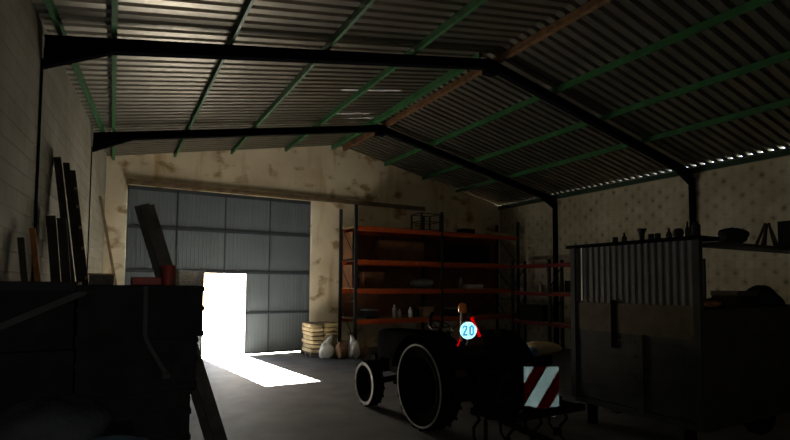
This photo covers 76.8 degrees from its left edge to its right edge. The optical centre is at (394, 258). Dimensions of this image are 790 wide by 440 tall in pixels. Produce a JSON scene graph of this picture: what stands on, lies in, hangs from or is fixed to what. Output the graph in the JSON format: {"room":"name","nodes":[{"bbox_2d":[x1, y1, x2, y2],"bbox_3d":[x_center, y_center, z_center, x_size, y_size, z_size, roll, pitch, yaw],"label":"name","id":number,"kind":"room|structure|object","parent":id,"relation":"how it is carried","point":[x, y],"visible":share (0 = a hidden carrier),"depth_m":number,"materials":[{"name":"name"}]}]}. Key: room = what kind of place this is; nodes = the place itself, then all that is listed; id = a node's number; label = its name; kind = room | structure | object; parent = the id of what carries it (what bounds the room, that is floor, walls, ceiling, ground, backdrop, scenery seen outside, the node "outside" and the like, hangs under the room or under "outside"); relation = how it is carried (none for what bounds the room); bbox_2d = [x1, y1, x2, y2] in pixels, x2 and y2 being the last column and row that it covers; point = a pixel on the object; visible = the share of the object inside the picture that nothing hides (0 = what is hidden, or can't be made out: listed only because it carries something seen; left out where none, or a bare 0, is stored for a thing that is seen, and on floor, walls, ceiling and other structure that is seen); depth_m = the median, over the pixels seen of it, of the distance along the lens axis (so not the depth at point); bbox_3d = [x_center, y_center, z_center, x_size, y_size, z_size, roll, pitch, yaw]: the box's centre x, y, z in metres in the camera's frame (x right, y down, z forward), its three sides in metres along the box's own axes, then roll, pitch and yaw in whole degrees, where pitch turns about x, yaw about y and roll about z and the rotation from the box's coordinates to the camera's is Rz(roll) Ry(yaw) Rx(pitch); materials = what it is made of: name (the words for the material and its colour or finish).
{"room":"farm building","nodes":[
{"label":"farm building","id":0,"kind":"room"},
{"bbox_2d":[0,0,106,281],"bbox_3d":[-3.492,-0.361,4.033,0.199,5.295,18.899,2,-3,-25],"label":"wall","id":1,"kind":"structure","parent":0,"point":[67,131],"depth_m":5.68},
{"bbox_2d":[103,146,499,346],"bbox_3d":[-1.864,-0.352,15.591,13.250,6.480,0.280,2,-3,-29],"label":"wall","id":2,"kind":"structure","parent":0,"point":[318,171],"depth_m":15.28,"materials":[{"name":"paint"}]},
{"bbox_2d":[125,185,310,355],"bbox_3d":[-4.679,0.424,13.743,4.860,4.450,0.060,2,-3,-29],"label":"door","id":3,"kind":"structure","parent":2,"relation":"in","point":[266,240],"depth_m":14.05,"materials":[{"name":"metal"}]},
{"bbox_2d":[127,178,424,210],"bbox_3d":[-2.891,-1.828,14.845,8.960,0.140,0.120,2,-3,-29],"label":"beam","id":4,"kind":"structure","parent":2,"relation":"attached to","point":[129,181],"depth_m":14.31,"materials":[{"name":"wood"}]},
{"bbox_2d":[31,0,789,205],"bbox_3d":[1.811,-3.197,7.223,15.255,1.698,19.456,2,-3,-29],"label":"ceiling","id":5,"kind":"structure","parent":0,"point":[153,93],"depth_m":9.17,"materials":[{"name":"metal"}]},
{"bbox_2d":[231,0,375,153],"bbox_3d":[-0.092,-3.371,6.050,0.046,0.116,18.290,2,-3,-29],"label":"roof beam","id":6,"kind":"structure","parent":5,"relation":"attached to","point":[365,4],"depth_m":8.39,"materials":[{"name":"metal"}]},
{"bbox_2d":[336,113,369,114],"bbox_3d":[-1.087,-3.527,12.119,1.200,0.226,0.119,2,-3,-29],"label":"roof strip","id":7,"kind":"object","parent":5,"relation":"attached to","point":[337,113],"visible":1,"depth_m":12.14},
{"bbox_2d":[347,117,374,118],"bbox_3d":[-0.879,-3.584,12.722,0.850,0.160,0.119,2,-3,-29],"label":"roof strip","id":8,"kind":"object","parent":5,"relation":"attached to","point":[365,117],"visible":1,"depth_m":12.77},
{"bbox_2d":[341,89,400,91],"bbox_3d":[-0.480,-3.558,10.537,1.500,0.282,0.119,2,-3,-29],"label":"roof strip","id":9,"kind":"object","parent":5,"relation":"attached to","point":[342,89],"visible":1,"depth_m":10.55,"materials":[{"name":"plastic"}]},
{"bbox_2d":[285,0,486,151],"bbox_3d":[1.259,-3.616,6.826,0.060,0.116,18.290,2,-3,-29],"label":"roof beam","id":10,"kind":"structure","parent":5,"relation":"attached to","point":[471,6],"depth_m":8.52,"materials":[{"name":"metal"}]},
{"bbox_2d":[384,0,773,165],"bbox_3d":[4.175,-3.490,8.471,0.060,0.116,18.290,2,-3,-29],"label":"beam","id":11,"kind":"structure","parent":5,"relation":"attached to","point":[750,5],"depth_m":8.79,"materials":[{"name":"metal"}]},
{"bbox_2d":[422,51,789,179],"bbox_3d":[5.453,-3.140,9.177,0.060,0.116,18.290,2,-3,-29],"label":"beam","id":12,"kind":"structure","parent":5,"relation":"attached to","point":[784,56],"depth_m":9.88,"materials":[{"name":"metal"}]},
{"bbox_2d":[455,98,789,192],"bbox_3d":[6.679,-2.804,9.854,0.060,0.116,18.290,2,-3,-29],"label":"purlin","id":13,"kind":"structure","parent":5,"relation":"attached to","point":[786,102],"depth_m":11.13,"materials":[{"name":"green paint"}]},
{"bbox_2d":[189,341,789,439],"bbox_3d":[2.006,2.478,7.082,15.800,0.200,18.950,2,-3,-29],"label":"floor","id":14,"kind":"structure","parent":0,"point":[292,395],"depth_m":7.72,"materials":[{"name":"concrete"}]},
{"bbox_2d":[17,237,28,280],"bbox_3d":[-3.652,1.008,5.015,0.329,2.446,0.030,2,-3,-29],"label":"board","id":15,"kind":"object","parent":14,"relation":"on","point":[20,240],"visible":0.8,"depth_m":5.00,"materials":[{"name":"brown wood"}]},
{"bbox_2d":[29,227,40,280],"bbox_3d":[-3.736,0.958,5.315,0.359,2.576,0.030,2,-3,-29],"label":"board","id":16,"kind":"object","parent":14,"relation":"on","point":[32,231],"visible":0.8,"depth_m":5.30,"materials":[{"name":"wood"}]},
{"bbox_2d":[46,215,60,281],"bbox_3d":[-4.128,0.877,6.132,0.369,2.819,0.040,2,-3,-29],"label":"board","id":17,"kind":"object","parent":14,"relation":"on","point":[51,225],"visible":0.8,"depth_m":6.12,"materials":[{"name":"wood"}]},
{"bbox_2d":[53,157,74,281],"bbox_3d":[-4.345,0.475,6.719,0.548,3.680,0.050,2,-3,-29],"label":"board","id":18,"kind":"object","parent":14,"relation":"on","point":[57,160],"visible":0.44,"depth_m":6.69,"materials":[{"name":"wood"}]},
{"bbox_2d":[57,218,70,281],"bbox_3d":[-4.042,0.891,6.203,0.369,2.799,0.040,2,-3,-29],"label":"board","id":19,"kind":"object","parent":14,"relation":"on","point":[61,222],"visible":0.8,"depth_m":6.19,"materials":[{"name":"wood"}]},
{"bbox_2d":[63,163,82,284],"bbox_3d":[-4.272,0.510,6.792,0.538,3.619,0.050,2,-3,-29],"label":"board","id":20,"kind":"object","parent":14,"relation":"on","point":[66,166],"visible":0.44,"depth_m":6.76,"materials":[{"name":"wood"}]},
{"bbox_2d":[69,170,88,284],"bbox_3d":[-4.191,0.560,6.798,0.533,3.518,0.050,2,-3,-29],"label":"board","id":21,"kind":"object","parent":14,"relation":"on","point":[73,179],"visible":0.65,"depth_m":6.77,"materials":[{"name":"wood"}]},
{"bbox_2d":[99,196,116,284],"bbox_3d":[-6.349,0.566,11.330,0.788,3.950,0.050,2,-3,-29],"label":"pole","id":22,"kind":"object","parent":14,"relation":"on","point":[100,197],"visible":0.56,"depth_m":11.27,"materials":[{"name":"wood"}]},
{"bbox_2d":[134,203,212,439],"bbox_3d":[-1.873,0.873,4.487,0.913,2.697,0.050,2,-3,-29],"label":"plank","id":23,"kind":"object","parent":14,"relation":"on","point":[202,419],"visible":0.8,"depth_m":4.39,"materials":[{"name":"wood"}]},
{"bbox_2d":[140,204,227,439],"bbox_3d":[-1.773,0.880,4.417,0.938,2.676,0.050,2,-3,-29],"label":"plank","id":24,"kind":"object","parent":14,"relation":"on","point":[149,213],"visible":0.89,"depth_m":4.40,"materials":[{"name":"wood"}]},
{"bbox_2d":[300,349,318,357],"bbox_3d":[-2.148,2.653,14.067,0.800,0.120,0.900,2,-3,-29],"label":"wooden pallet","id":25,"kind":"object","parent":14,"relation":"on","point":[312,355],"visible":0.25,"depth_m":13.61,"materials":[{"name":"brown wood"}]},
{"bbox_2d":[302,346,319,352],"bbox_3d":[-2.330,2.529,13.971,0.411,0.123,0.876,2,-3,-29],"label":"sack","id":26,"kind":"object","parent":25,"relation":"on","point":[311,350],"visible":0.66,"depth_m":13.63,"materials":[{"name":"fabric"}]},
{"bbox_2d":[302,342,320,347],"bbox_3d":[-2.304,2.417,14.002,0.411,0.123,0.876,2,-3,-29],"label":"sack","id":27,"kind":"object","parent":26,"relation":"on","point":[304,344],"visible":0.61,"depth_m":13.65,"materials":[{"name":"fabric"}]},
{"bbox_2d":[302,338,322,343],"bbox_3d":[-2.300,2.303,13.977,0.404,0.123,0.884,2,-3,-29],"label":"sack","id":28,"kind":"object","parent":27,"relation":"on","point":[304,340],"visible":0.65,"depth_m":13.65,"materials":[{"name":"fabric"}]},
{"bbox_2d":[303,334,324,339],"bbox_3d":[-2.296,2.191,14.008,0.407,0.123,0.880,2,-3,-29],"label":"sack","id":29,"kind":"object","parent":28,"relation":"on","point":[305,336],"visible":0.8,"depth_m":13.67,"materials":[{"name":"fabric"}]},
{"bbox_2d":[302,330,323,335],"bbox_3d":[-2.293,2.077,13.993,0.431,0.123,0.824,2,-3,-29],"label":"sack","id":30,"kind":"object","parent":29,"relation":"on","point":[319,333],"visible":0.79,"depth_m":13.68,"materials":[{"name":"fabric"}]},
{"bbox_2d":[302,326,323,331],"bbox_3d":[-2.315,1.966,14.034,0.421,0.123,0.858,2,-3,-29],"label":"sack","id":31,"kind":"object","parent":30,"relation":"on","point":[303,327],"visible":0.8,"depth_m":13.71,"materials":[{"name":"fabric"}]},
{"bbox_2d":[302,322,323,327],"bbox_3d":[-2.318,1.850,13.986,0.422,0.123,0.846,2,-3,-29],"label":"sack","id":32,"kind":"object","parent":31,"relation":"on","point":[306,324],"visible":1,"depth_m":13.70,"materials":[{"name":"fabric"}]},
{"bbox_3d":[-1.954,2.541,14.164,0.425,0.123,0.846,2,-3,-29],"label":"sack","id":33,"kind":"object","parent":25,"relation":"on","visible":0},
{"bbox_3d":[-1.958,2.427,14.161,0.427,0.123,0.850,2,-3,-29],"label":"sack","id":34,"kind":"object","parent":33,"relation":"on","visible":0},
{"bbox_3d":[-1.970,2.314,14.165,0.426,0.123,0.838,2,-3,-29],"label":"sack","id":35,"kind":"object","parent":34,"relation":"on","visible":0},
{"bbox_2d":[323,335,337,338],"bbox_3d":[-1.935,2.201,14.169,0.406,0.123,0.876,2,-3,-29],"label":"sack","id":36,"kind":"object","parent":35,"relation":"on","point":[325,336],"visible":0.41,"depth_m":13.83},
{"bbox_2d":[323,331,337,334],"bbox_3d":[-1.938,2.088,14.158,0.404,0.123,0.875,2,-3,-29],"label":"sack","id":37,"kind":"object","parent":36,"relation":"on","point":[325,332],"visible":0.5,"depth_m":13.80,"materials":[{"name":"fabric"}]},
{"bbox_2d":[323,327,337,331],"bbox_3d":[-1.930,1.974,14.146,0.431,0.123,0.826,2,-3,-29],"label":"sack","id":38,"kind":"object","parent":37,"relation":"on","point":[326,329],"visible":0.55,"depth_m":13.80,"materials":[{"name":"fabric"}]},
{"bbox_2d":[318,321,337,326],"bbox_3d":[-1.940,1.863,14.185,0.426,0.123,0.831,2,-3,-29],"label":"sack","id":39,"kind":"object","parent":38,"relation":"on","point":[326,323],"visible":0.83,"depth_m":13.87,"materials":[{"name":"fabric"}]},
{"bbox_2d":[87,124,558,344],"bbox_3d":[-0.423,-0.437,13.065,13.108,6.208,0.160,2,-3,-29],"label":"frame","id":40,"kind":"object","parent":14,"relation":"on","point":[101,140],"visible":0.77,"depth_m":12.50,"materials":[{"name":"black paint"}]},
{"bbox_2d":[43,0,105,131],"bbox_3d":[-2.851,-2.831,3.479,0.050,0.365,16.637,2,-3,-25],"label":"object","id":41,"kind":"structure","parent":40,"relation":"attached to","point":[49,4],"depth_m":7.16,"materials":[{"name":"green paint"}]},
{"bbox_2d":[319,335,334,358],"bbox_3d":[-1.852,2.387,13.474,0.390,0.645,0.330,2,-3,-29],"label":"woven sack","id":42,"kind":"object","parent":14,"relation":"on","point":[326,350],"visible":1,"depth_m":13.37,"materials":[{"name":"fabric"}]},
{"bbox_2d":[332,342,337,357],"bbox_3d":[-1.639,2.494,13.655,0.250,0.419,0.286,2,-3,-29],"label":"bag","id":43,"kind":"object","parent":14,"relation":"on","point":[334,344],"visible":0.49,"depth_m":13.55,"materials":[{"name":"fabric"}]},
{"bbox_2d":[335,341,347,358],"bbox_3d":[-1.412,2.462,13.392,0.328,0.487,0.316,2,-3,-29],"label":"bag","id":44,"kind":"object","parent":14,"relation":"on","point":[341,349],"visible":0.99,"depth_m":13.28,"materials":[{"name":"fabric"}]},
{"bbox_2d":[348,335,359,358],"bbox_3d":[-1.112,2.375,13.458,0.310,0.682,0.329,2,-3,-29],"label":"bag","id":45,"kind":"object","parent":14,"relation":"on","point":[353,346],"visible":0.99,"depth_m":13.35,"materials":[{"name":"white plastic"}]},
{"bbox_2d":[32,34,695,280],"bbox_3d":[1.605,-0.628,9.115,13.470,6.208,0.160,2,-3,-29],"label":"frame","id":46,"kind":"object","parent":14,"relation":"on","point":[59,50],"visible":0.75,"depth_m":7.54,"materials":[{"name":"black paint"}]},
{"bbox_2d":[112,0,117,159],"bbox_3d":[-2.589,-2.919,4.615,0.060,0.116,18.290,2,-3,-29],"label":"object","id":47,"kind":"structure","parent":46,"relation":"attached to","point":[114,2],"depth_m":7.24,"materials":[{"name":"green paint"}]},
{"bbox_2d":[174,0,254,156],"bbox_3d":[-1.351,-3.143,5.326,0.036,0.116,18.290,2,-3,-29],"label":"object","id":48,"kind":"structure","parent":46,"relation":"attached to","point":[249,3],"depth_m":7.85,"materials":[{"name":"green paint"}]},
{"bbox_2d":[331,53,482,148],"bbox_3d":[-0.165,-3.620,12.404,0.110,0.116,7.190,2,-3,-29],"label":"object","id":49,"kind":"structure","parent":46,"relation":"attached to","point":[449,75],"depth_m":11.39,"materials":[{"name":"green paint"}]},
{"bbox_2d":[343,0,611,150],"bbox_3d":[2.897,-3.841,7.764,0.100,0.116,18.290,2,-3,-29],"label":"beam","id":50,"kind":"structure","parent":46,"relation":"attached to","point":[592,5],"depth_m":9.16,"materials":[{"name":"metal"}]},
{"bbox_2d":[498,149,789,209],"bbox_3d":[8.398,-2.284,10.802,0.075,0.120,18.290,2,-3,-29],"label":"eave purlin","id":51,"kind":"object","parent":46,"relation":"attached to","point":[786,152],"visible":1,"depth_m":13.17,"materials":[{"name":"green paint"}]},
{"bbox_2d":[359,344,368,357],"bbox_3d":[-0.890,2.529,13.659,0.300,0.356,0.294,2,-3,-29],"label":"bag","id":52,"kind":"object","parent":14,"relation":"on","point":[364,350],"visible":0.83,"depth_m":13.55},
{"bbox_2d":[338,204,519,342],"bbox_3d":[1.307,0.694,16.289,6.360,4.300,1.220,2,-3,-29],"label":"rack","id":53,"kind":"object","parent":14,"relation":"on","point":[355,243],"visible":0.74,"depth_m":16.14,"materials":[{"name":"orange metal"}]},
{"bbox_2d":[360,309,378,318],"bbox_3d":[-0.761,1.628,14.787,0.416,0.260,0.416,2,-3,-29],"label":"plastic tub","id":54,"kind":"object","parent":53,"relation":"on","point":[364,313],"visible":1,"depth_m":14.63,"materials":[{"name":"plastic"}]},
{"bbox_2d":[358,271,383,287],"bbox_3d":[-0.729,0.648,15.197,0.700,0.500,0.400,2,-3,-29],"label":"carton","id":55,"kind":"object","parent":53,"relation":"on","point":[365,279],"visible":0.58,"depth_m":15.02,"materials":[{"name":"cardboard"}]},
{"bbox_2d":[392,304,396,317],"bbox_3d":[-0.016,1.565,15.039,0.150,0.420,0.146,2,-3,-29],"label":"bottle","id":56,"kind":"object","parent":53,"relation":"on","point":[394,309],"visible":1,"depth_m":14.99,"materials":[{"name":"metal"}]},
{"bbox_2d":[372,240,423,260],"bbox_3d":[0.104,-0.222,15.710,1.600,0.620,0.500,2,-3,-29],"label":"carton","id":57,"kind":"object","parent":53,"relation":"on","point":[381,249],"visible":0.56,"depth_m":15.44,"materials":[{"name":"cardboard"}]},
{"bbox_2d":[408,306,412,316],"bbox_3d":[0.470,1.619,15.253,0.140,0.340,0.136,2,-3,-29],"label":"bottle","id":58,"kind":"object","parent":53,"relation":"on","point":[410,311],"visible":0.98,"depth_m":15.21,"materials":[{"name":"white plastic"}]},
{"bbox_2d":[410,279,433,287],"bbox_3d":[0.842,0.786,15.764,0.854,0.312,0.389,2,-3,-29],"label":"bundle","id":59,"kind":"object","parent":53,"relation":"on","point":[416,283],"visible":0.94,"depth_m":15.58,"materials":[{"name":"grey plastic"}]},
{"bbox_2d":[411,212,439,230],"bbox_3d":[0.991,-1.147,16.026,0.740,0.550,0.640,2,-3,-29],"label":"wire cage","id":60,"kind":"object","parent":53,"relation":"on","point":[421,213],"visible":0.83,"depth_m":15.93,"materials":[{"name":"metal"}]},
{"bbox_2d":[418,306,432,316],"bbox_3d":[0.937,1.667,15.745,0.400,0.300,0.400,2,-3,-29],"label":"carton","id":61,"kind":"object","parent":53,"relation":"on","point":[424,311],"visible":0.87,"depth_m":15.56,"materials":[{"name":"brown cardboard"}]},
{"bbox_2d":[444,307,459,315],"bbox_3d":[1.897,1.722,16.229,0.566,0.250,0.316,2,-3,-29],"label":"toolbox","id":62,"kind":"object","parent":53,"relation":"on","point":[447,311],"visible":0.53,"depth_m":16.07,"materials":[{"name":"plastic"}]},
{"bbox_2d":[457,228,474,232],"bbox_3d":[2.376,-0.909,16.712,0.500,0.160,0.350,2,-3,-29],"label":"carton","id":63,"kind":"object","parent":53,"relation":"on","point":[463,230],"visible":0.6,"depth_m":16.55,"materials":[{"name":"black cardboard"}]},
{"bbox_2d":[463,284,482,287],"bbox_3d":[2.545,0.924,16.605,0.700,0.130,0.350,2,-3,-29],"label":"carton","id":64,"kind":"object","parent":53,"relation":"on","point":[464,285],"visible":0.63,"depth_m":16.41,"materials":[{"name":"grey cardboard"}]},
{"bbox_2d":[354,303,536,431],"bbox_3d":[0.596,1.532,7.909,1.650,1.758,3.345,2,-3,-29],"label":"tractor","id":65,"kind":"object","parent":14,"relation":"on","point":[436,372],"visible":0.97,"depth_m":6.97,"materials":[{"name":"black metal"}]},
{"bbox_2d":[378,328,451,360],"bbox_3d":[0.276,1.498,8.479,0.560,0.640,1.640,2,-3,-29],"label":"hood","id":66,"kind":"object","parent":65,"relation":"attached to","point":[389,339],"depth_m":8.61,"materials":[{"name":"paint"}]},
{"bbox_2d":[455,370,466,376],"bbox_3d":[0.836,1.450,6.309,0.160,0.080,0.050,2,-3,-29],"label":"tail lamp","id":67,"kind":"object","parent":65,"relation":"attached to","point":[458,373],"depth_m":6.28,"materials":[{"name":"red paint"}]},
{"bbox_2d":[494,329,501,335],"bbox_3d":[1.424,1.029,6.920,0.100,0.090,0.060,2,-3,-29],"label":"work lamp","id":68,"kind":"object","parent":65,"relation":"on","point":[497,332],"depth_m":6.90,"materials":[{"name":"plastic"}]},
{"bbox_2d":[523,363,533,365],"bbox_3d":[1.845,1.485,6.878,0.160,0.080,0.050,2,-3,-29],"label":"tail lamp","id":69,"kind":"object","parent":65,"relation":"attached to","point":[527,364],"depth_m":6.86,"materials":[{"name":"red paint"}]},
{"bbox_2d":[470,366,584,439],"bbox_3d":[1.754,1.830,6.051,1.592,0.975,1.003,2,-3,-29],"label":"cultivator","id":70,"kind":"object","parent":14,"relation":"on","point":[540,399],"visible":1,"depth_m":6.25,"materials":[{"name":"metal"}]},
{"bbox_2d":[511,259,570,349],"bbox_3d":[4.956,1.415,15.301,0.615,2.800,3.340,2,-3,-29],"label":"rack","id":71,"kind":"object","parent":14,"relation":"on","point":[549,265],"visible":0.62,"depth_m":15.47,"materials":[{"name":"red metal"}]},
{"bbox_2d":[519,304,552,321],"bbox_3d":[4.526,1.733,16.048,0.450,0.500,1.000,2,-3,-29],"label":"carton","id":72,"kind":"object","parent":71,"relation":"on","point":[532,312],"visible":1,"depth_m":15.81,"materials":[{"name":"cardboard"}]},
{"bbox_2d":[538,281,542,291],"bbox_3d":[4.613,0.879,15.794,0.160,0.340,0.156,2,-3,-29],"label":"bottle","id":73,"kind":"object","parent":71,"relation":"on","point":[540,286],"visible":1,"depth_m":15.73,"materials":[{"name":"metal"}]},
{"bbox_2d":[565,281,569,292],"bbox_3d":[5.346,0.817,14.601,0.400,0.350,0.600,2,-3,-29],"label":"carton","id":74,"kind":"object","parent":71,"relation":"on","point":[567,283],"visible":0.24,"depth_m":14.67,"materials":[{"name":"black cardboard"}]},
{"bbox_2d":[565,235,789,439],"bbox_3d":[4.562,1.113,7.462,3.460,2.595,1.980,2,-3,-29],"label":"trailer","id":75,"kind":"object","parent":14,"relation":"on","point":[645,344],"visible":1,"depth_m":6.40,"materials":[{"name":"metal"}]},
{"bbox_2d":[621,233,626,240],"bbox_3d":[3.125,-0.293,6.797,0.070,0.125,0.068,2,-3,-29],"label":"bottle","id":76,"kind":"object","parent":75,"relation":"on","point":[624,238],"visible":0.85,"depth_m":6.77,"materials":[{"name":"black glass"}]},
{"bbox_2d":[637,228,646,239],"bbox_3d":[3.253,-0.318,6.571,0.124,0.155,0.121,2,-3,-29],"label":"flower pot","id":77,"kind":"object","parent":75,"relation":"on","point":[641,231],"visible":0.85,"depth_m":6.54,"materials":[{"name":"plastic"}]},
{"bbox_2d":[648,234,653,238],"bbox_3d":[3.317,-0.284,6.456,0.072,0.075,0.070,2,-3,-29],"label":"tin can","id":78,"kind":"object","parent":75,"relation":"on","point":[650,236],"visible":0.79,"depth_m":6.43,"materials":[{"name":"metal"}]},
{"bbox_2d":[655,233,660,238],"bbox_3d":[3.361,-0.288,6.378,0.072,0.075,0.070,2,-3,-29],"label":"tin can","id":79,"kind":"object","parent":75,"relation":"on","point":[657,235],"visible":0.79,"depth_m":6.35,"materials":[{"name":"metal"}]},
{"bbox_2d":[666,228,671,237],"bbox_3d":[3.435,-0.319,6.249,0.070,0.125,0.068,2,-3,-29],"label":"bottle","id":80,"kind":"object","parent":75,"relation":"on","point":[668,234],"visible":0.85,"depth_m":6.23,"materials":[{"name":"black glass"}]},
{"bbox_2d":[673,228,683,236],"bbox_3d":[3.494,-0.318,6.144,0.120,0.112,0.117,2,-3,-29],"label":"pot","id":81,"kind":"object","parent":75,"relation":"on","point":[678,232],"visible":0.86,"depth_m":6.10,"materials":[{"name":"plastic"}]},
{"bbox_2d":[685,221,689,235],"bbox_3d":[3.548,-0.360,6.051,0.056,0.188,0.055,2,-3,-29],"label":"bottle","id":82,"kind":"object","parent":75,"relation":"on","point":[687,229],"visible":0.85,"depth_m":6.03,"materials":[{"name":"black glass"}]},
{"bbox_2d":[691,222,700,235],"bbox_3d":[3.598,-0.355,5.963,0.100,0.170,0.098,2,-3,-29],"label":"jar","id":83,"kind":"object","parent":75,"relation":"on","point":[695,227],"visible":0.86,"depth_m":5.93,"materials":[{"name":"plastic"}]},
{"bbox_2d":[702,241,789,253],"bbox_3d":[5.167,-0.137,6.944,2.990,0.045,0.360,2,-3,-29],"label":"plank","id":84,"kind":"object","parent":75,"relation":"on","point":[719,244],"visible":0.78,"depth_m":6.50,"materials":[{"name":"wood"}]},
{"bbox_2d":[718,227,749,242],"bbox_3d":[4.386,-0.292,6.501,0.452,0.232,0.308,2,-3,-29],"label":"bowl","id":85,"kind":"object","parent":84,"relation":"on","point":[737,235],"visible":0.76,"depth_m":6.37,"materials":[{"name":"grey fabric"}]},
{"bbox_2d":[755,223,778,245],"bbox_3d":[5.176,-0.332,6.953,0.529,0.347,0.225,2,-3,-29],"label":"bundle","id":86,"kind":"object","parent":84,"relation":"on","point":[765,226],"visible":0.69,"depth_m":6.92,"materials":[{"name":"black"}]},
{"bbox_2d":[777,220,789,246],"bbox_3d":[5.917,-0.343,7.379,0.370,0.420,0.280,2,-3,-29],"label":"box","id":87,"kind":"object","parent":84,"relation":"on","point":[783,226],"visible":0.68,"depth_m":7.34,"materials":[{"name":"black plastic"}]},
{"bbox_3d":[3.914,1.293,6.420,0.600,1.360,0.580,2,-3,-29],"label":"wooden crate","id":88,"kind":"object","parent":75,"relation":"on","visible":0},
{"bbox_2d":[704,300,721,306],"bbox_3d":[3.978,0.580,6.369,0.336,0.099,0.265,2,-3,-29],"label":"rag","id":89,"kind":"object","parent":88,"relation":"on","point":[707,303],"visible":0.52,"depth_m":6.27,"materials":[{"name":"fabric"}]},
{"bbox_3d":[4.914,1.450,6.828,1.450,1.100,0.360,2,-3,-29],"label":"wooden crate","id":90,"kind":"object","parent":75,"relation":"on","visible":0},
{"bbox_2d":[710,291,756,308],"bbox_3d":[4.518,0.657,6.642,0.486,0.460,0.336,2,-3,-29],"label":"wooden box","id":91,"kind":"object","parent":90,"relation":"on","point":[736,299],"visible":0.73,"depth_m":6.50,"materials":[{"name":"black wood"}]},
{"bbox_2d":[746,285,784,307],"bbox_3d":[5.167,0.652,7.048,0.788,0.559,0.365,2,-3,-29],"label":"sack","id":92,"kind":"object","parent":90,"relation":"on","point":[766,296],"visible":0.45,"depth_m":6.88,"materials":[{"name":"grey fabric"}]},
{"bbox_3d":[-2.379,1.327,2.903,0.850,1.620,0.800,2,-3,-29],"label":"wooden bin","id":93,"kind":"object","parent":14,"relation":"on","visible":0},
{"bbox_2d":[0,281,81,352],"bbox_3d":[-2.244,0.327,2.970,0.606,0.385,0.616,2,-3,-29],"label":"storage box","id":94,"kind":"object","parent":93,"relation":"on","point":[55,328],"visible":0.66,"depth_m":2.77,"materials":[{"name":"black plastic"}]},
{"bbox_3d":[-1.556,1.413,1.754,1.100,1.340,0.800,2,-3,-29],"label":"bin","id":95,"kind":"object","parent":14,"relation":"on","visible":0},
{"bbox_2d":[0,393,112,439],"bbox_3d":[-1.337,0.647,1.930,0.429,0.220,0.499,2,-3,-29],"label":"sack","id":96,"kind":"object","parent":95,"relation":"on","point":[69,416],"visible":1,"depth_m":1.80,"materials":[{"name":"grey fabric"}]},
{"bbox_2d":[92,435,149,439],"bbox_3d":[-1.025,0.696,1.771,0.288,0.105,0.247,2,-3,-29],"label":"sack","id":97,"kind":"object","parent":95,"relation":"on","point":[112,437],"visible":1,"depth_m":1.81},
{"bbox_3d":[3.186,2.356,11.005,0.580,0.460,0.580,2,-3,-29],"label":"drum","id":98,"kind":"object","parent":14,"relation":"on","visible":0},
{"bbox_2d":[527,341,561,355],"bbox_3d":[3.151,1.986,11.024,1.118,0.322,0.579,2,-3,-29],"label":"sack","id":99,"kind":"object","parent":98,"relation":"on","point":[538,348],"visible":0.63,"depth_m":10.82,"materials":[{"name":"fabric"}]},
{"bbox_3d":[-1.715,1.632,3.206,0.598,1.050,0.800,2,-3,-29],"label":"wooden bin","id":100,"kind":"object","parent":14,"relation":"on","visible":0},
{"bbox_2d":[90,388,191,439],"bbox_3d":[-1.694,0.952,3.216,0.613,0.310,0.760,2,-3,-29],"label":"plastic crate","id":101,"kind":"object","parent":100,"relation":"on","point":[164,414],"visible":0.58,"depth_m":2.95,"materials":[{"name":"plastic"}]},
{"bbox_2d":[73,336,197,396],"bbox_3d":[-1.679,0.640,3.239,0.643,0.310,0.760,2,-3,-29],"label":"plastic crate","id":102,"kind":"object","parent":101,"relation":"on","point":[123,366],"visible":0.88,"depth_m":2.90,"materials":[{"name":"plastic"}]},
{"bbox_2d":[75,285,204,340],"bbox_3d":[-1.664,0.329,3.263,0.675,0.310,0.760,2,-3,-29],"label":"plastic crate","id":103,"kind":"object","parent":102,"relation":"on","point":[110,312],"visible":1,"depth_m":2.92,"materials":[{"name":"plastic"}]},
{"bbox_2d":[0,292,91,329],"bbox_3d":[-1.948,0.290,2.702,0.536,0.287,0.021,2,-3,-26],"label":"batten","id":104,"kind":"object","parent":103,"relation":"attached to","point":[66,299],"visible":1,"depth_m":2.71,"materials":[{"name":"wood"}]},
{"bbox_2d":[88,273,115,284],"bbox_3d":[-1.829,0.128,3.111,0.146,0.070,0.236,2,-3,-29],"label":"flat box","id":105,"kind":"object","parent":103,"relation":"on","point":[94,278],"visible":0.99,"depth_m":3.01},
{"bbox_2d":[131,277,161,284],"bbox_3d":[-1.573,0.142,3.151,0.165,0.050,0.200,2,-3,-29],"label":"tray","id":106,"kind":"object","parent":103,"relation":"on","point":[134,280],"visible":1,"depth_m":3.06,"materials":[{"name":"red plastic"}]},
{"bbox_2d":[143,286,169,378],"bbox_3d":[-1.412,0.438,2.958,0.156,0.550,0.008,2,-3,-29],"label":"strap","id":107,"kind":"object","parent":103,"relation":"hanging from","point":[145,305],"visible":1,"depth_m":2.94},
{"bbox_2d":[161,265,175,284],"bbox_3d":[-1.432,0.105,3.152,0.088,0.125,0.088,2,-3,-29],"label":"bucket","id":108,"kind":"object","parent":103,"relation":"on","point":[168,271],"visible":1,"depth_m":3.12,"materials":[{"name":"red plastic"}]},
{"bbox_2d":[175,270,204,284],"bbox_3d":[-1.303,0.123,3.166,0.152,0.092,0.206,2,-3,-29],"label":"plastic basket","id":109,"kind":"object","parent":103,"relation":"on","point":[183,277],"visible":1,"depth_m":3.08,"materials":[{"name":"plastic"}]},
{"bbox_2d":[498,148,789,348],"bbox_3d":[8.434,0.148,10.746,0.050,5.102,18.800,2,-3,-29],"label":"wall","id":110,"kind":"structure","parent":0,"point":[747,196],"depth_m":13.12,"materials":[{"name":"paint"}]},
{"label":"outside","id":111,"kind":"structure","parent":0,"visible":0},
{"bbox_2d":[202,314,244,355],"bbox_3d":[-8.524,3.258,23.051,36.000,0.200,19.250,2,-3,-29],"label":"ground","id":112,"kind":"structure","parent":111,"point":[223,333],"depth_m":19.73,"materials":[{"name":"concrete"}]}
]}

